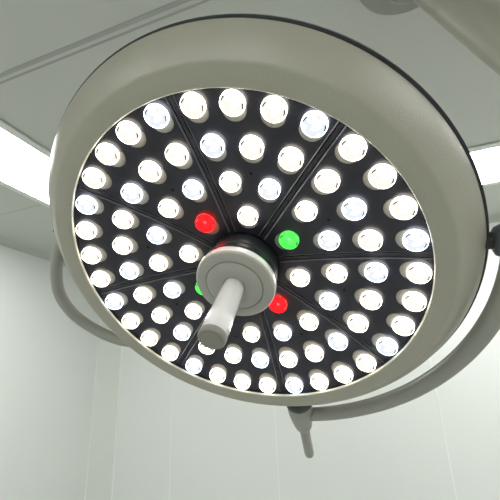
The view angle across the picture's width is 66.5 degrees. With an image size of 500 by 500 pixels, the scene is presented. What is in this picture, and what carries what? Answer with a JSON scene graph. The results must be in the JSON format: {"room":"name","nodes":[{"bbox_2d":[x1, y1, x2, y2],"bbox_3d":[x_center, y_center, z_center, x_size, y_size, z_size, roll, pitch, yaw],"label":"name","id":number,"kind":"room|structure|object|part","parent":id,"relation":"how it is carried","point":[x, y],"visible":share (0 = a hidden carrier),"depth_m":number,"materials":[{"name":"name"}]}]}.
{"room":"operating room","nodes":[
{"label":"operating room","id":0,"kind":"room"},
{"bbox_2d":[0,245,99,499],"bbox_3d":[-2.865,0.656,1.004,0.100,2.850,7.160,-9,-20,19],"label":"wall","id":1,"kind":"structure","parent":0,"point":[48,362],"depth_m":3.46,"materials":[{"name":"white paint"}]},
{"bbox_2d":[0,236,66,266],"bbox_3d":[-2.845,-0.677,1.433,0.065,0.055,6.960,-9,-20,19],"label":"trim","id":2,"kind":"structure","parent":1,"relation":"attached to","point":[4,241],"depth_m":3.48,"materials":[{"name":"grey"}]},
{"bbox_2d":[85,319,100,499],"bbox_3d":[-1.635,1.656,3.974,0.004,2.795,0.016,-9,-20,19],"label":"trim","id":3,"kind":"structure","parent":1,"relation":"attached to","point":[100,319],"depth_m":3.94,"materials":[{"name":"white"}]},
{"bbox_2d":[86,320,120,499],"bbox_3d":[-1.515,1.630,3.999,0.220,2.850,0.114,-9,-20,19],"label":"wall","id":4,"kind":"structure","parent":0,"point":[101,458],"depth_m":3.94,"materials":[{"name":"white paint"}]},
{"bbox_2d":[111,346,122,499],"bbox_3d":[-1.394,1.656,4.005,0.025,2.795,0.003,-9,-20,19],"label":"trim","id":5,"kind":"structure","parent":4,"relation":"attached to","point":[121,346],"depth_m":3.94,"materials":[{"name":"white"}]},
{"bbox_2d":[0,0,499,252],"bbox_3d":[0.981,-1.367,0.151,8.450,0.100,7.160,-9,-20,19],"label":"ceiling","id":6,"kind":"structure","parent":0,"point":[35,103],"depth_m":1.54,"materials":[{"name":"white paint"}]},
{"bbox_2d":[0,118,51,207],"bbox_3d":[-1.301,-0.448,2.357,0.567,0.012,1.232,-9,-20,19],"label":"recessed light","id":7,"kind":"object","parent":6,"relation":"in","point":[24,162],"visible":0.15,"depth_m":2.21,"materials":[{"name":"white plastic"}]},
{"bbox_2d":[0,0,191,77],"bbox_3d":[1.249,-1.097,0.809,8.120,0.002,0.018,-9,-20,19],"label":"trim","id":8,"kind":"structure","parent":6,"relation":"attached to","point":[178,2],"depth_m":1.43,"materials":[{"name":"grey metal"}]},
{"bbox_2d":[0,0,210,83],"bbox_3d":[1.259,-1.089,0.836,8.120,0.002,0.008,-9,-20,19],"label":"trim","id":9,"kind":"structure","parent":6,"relation":"attached to","point":[204,1],"depth_m":1.45,"materials":[{"name":"grey metal"}]},
{"bbox_2d":[48,0,499,457],"bbox_3d":[0.363,-0.335,0.763,1.355,1.445,0.957,5,-20,-21],"label":"lamp","id":10,"kind":"object","parent":6,"relation":"attached to","point":[263,209],"depth_m":0.55,"materials":[{"name":"beige"}]},
{"bbox_3d":[-0.329,0.088,0.766,0.158,0.023,0.284,0,-57,16],"label":"handle","id":11,"kind":"part","parent":10,"relation":"part of","materials":[{"name":"grey paint"}]},
{"bbox_3d":[-0.183,-0.021,0.637,0.229,0.041,0.201,0,-57,16],"label":"led panel","id":12,"kind":"part","parent":10,"relation":"part of","materials":[{"name":"black plastic"}]},
{"bbox_3d":[-0.152,-0.102,0.573,0.211,0.041,0.238,0,-57,16],"label":"led panel","id":13,"kind":"part","parent":10,"relation":"part of","materials":[{"name":"black plastic"}]},
{"bbox_3d":[-0.149,0.131,0.730,0.238,0.041,0.211,0,-57,16],"label":"led panel","id":14,"kind":"part","parent":10,"relation":"part of","materials":[{"name":"black plastic"}]},
{"bbox_3d":[-0.050,0.115,0.500,0.040,0.010,0.040,0,-57,16],"label":"handle","id":15,"kind":"part","parent":10,"relation":"part of","materials":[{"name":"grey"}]},
{"bbox_3d":[-0.036,0.084,0.546,0.039,0.123,0.039,0,-57,16],"label":"handle","id":16,"kind":"part","parent":10,"relation":"part of","materials":[{"name":"white plastic"}]},
{"bbox_3d":[-0.049,0.171,0.728,0.201,0.041,0.229,0,-57,16],"label":"led panel","id":17,"kind":"part","parent":10,"relation":"part of","materials":[{"name":"black plastic"}]},
{"bbox_3d":[0.021,-0.108,0.518,0.201,0.041,0.229,0,-57,16],"label":"led panel","id":18,"kind":"part","parent":10,"relation":"part of","materials":[{"name":"black plastic"}]},
{"bbox_3d":[-0.013,0.030,0.625,0.568,0.037,0.568,0,-57,16],"label":"plate","id":19,"kind":"part","parent":10,"relation":"part of","materials":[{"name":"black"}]},
{"bbox_2d":[288,405,312,432],"bbox_3d":[0.109,0.355,0.818,0.053,0.052,0.088,0,-57,16],"label":"socket","id":20,"kind":"object","parent":10,"relation":"attached to","point":[302,419],"depth_m":0.79,"materials":[{"name":"grey paint"}]},
{"bbox_3d":[0.129,0.433,0.866,0.027,0.022,0.117,0,-57,16],"label":"joint rod","id":21,"kind":"part","parent":10,"relation":"part of","materials":[{"name":"grey paint"}]},
{"bbox_3d":[0.124,0.165,0.673,0.211,0.041,0.238,0,-57,16],"label":"led panel","id":22,"kind":"part","parent":10,"relation":"part of","materials":[{"name":"black plastic"}]},
{"bbox_3d":[0.121,-0.068,0.516,0.238,0.041,0.211,0,-57,16],"label":"led panel","id":23,"kind":"part","parent":10,"relation":"part of","materials":[{"name":"black plastic"}]},
{"bbox_3d":[0.156,0.085,0.609,0.229,0.041,0.201,0,-57,16],"label":"led panel","id":24,"kind":"part","parent":10,"relation":"part of","materials":[{"name":"black plastic"}]},
{"bbox_3d":[0.599,-0.472,0.861,0.601,1.142,0.629,-9,-20,19],"label":"suspension arm","id":25,"kind":"part","parent":10,"relation":"part of"},
{"bbox_3d":[0.354,-0.015,0.504,0.061,0.046,0.051,0,-57,16],"label":"pivot knob","id":26,"kind":"part","parent":10,"relation":"part of","materials":[{"name":"black plastic"}]},
{"bbox_2d":[468,141,499,186],"bbox_3d":[1.701,-0.563,2.399,1.232,0.012,0.597,-9,-20,19],"label":"recessed light","id":27,"kind":"object","parent":6,"relation":"in","point":[486,157],"visible":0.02,"depth_m":2.39,"materials":[{"name":"white plastic"}]},
{"bbox_2d":[112,222,499,499],"bbox_3d":[2.279,1.056,2.812,8.250,2.850,0.100,-9,-20,19],"label":"wall","id":28,"kind":"structure","parent":0,"point":[223,448],"depth_m":3.21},
{"bbox_2d":[169,376,172,499],"bbox_3d":[-0.782,1.558,3.797,0.010,2.795,0.002,-9,-20,19],"label":"trim","id":29,"kind":"structure","parent":28,"relation":"attached to","point":[172,376],"depth_m":3.70,"materials":[{"name":"white"}]},
{"bbox_2d":[274,406,279,499],"bbox_3d":[0.219,1.396,3.455,0.010,2.795,0.002,-9,-20,19],"label":"trim","id":30,"kind":"structure","parent":28,"relation":"attached to","point":[274,406],"depth_m":3.32,"materials":[{"name":"white"}]},
{"bbox_2d":[430,357,457,499],"bbox_3d":[1.491,1.192,3.021,0.010,2.795,0.002,-9,-20,19],"label":"trim","id":31,"kind":"structure","parent":28,"relation":"attached to","point":[430,357],"depth_m":2.92,"materials":[{"name":"white"}]},
{"bbox_2d":[488,213,499,222],"bbox_3d":[2.193,-0.288,3.194,8.250,0.055,0.065,-9,-20,19],"label":"trim","id":32,"kind":"structure","parent":28,"relation":"attached to","point":[493,218],"depth_m":3.25,"materials":[{"name":"grey"}]}
]}

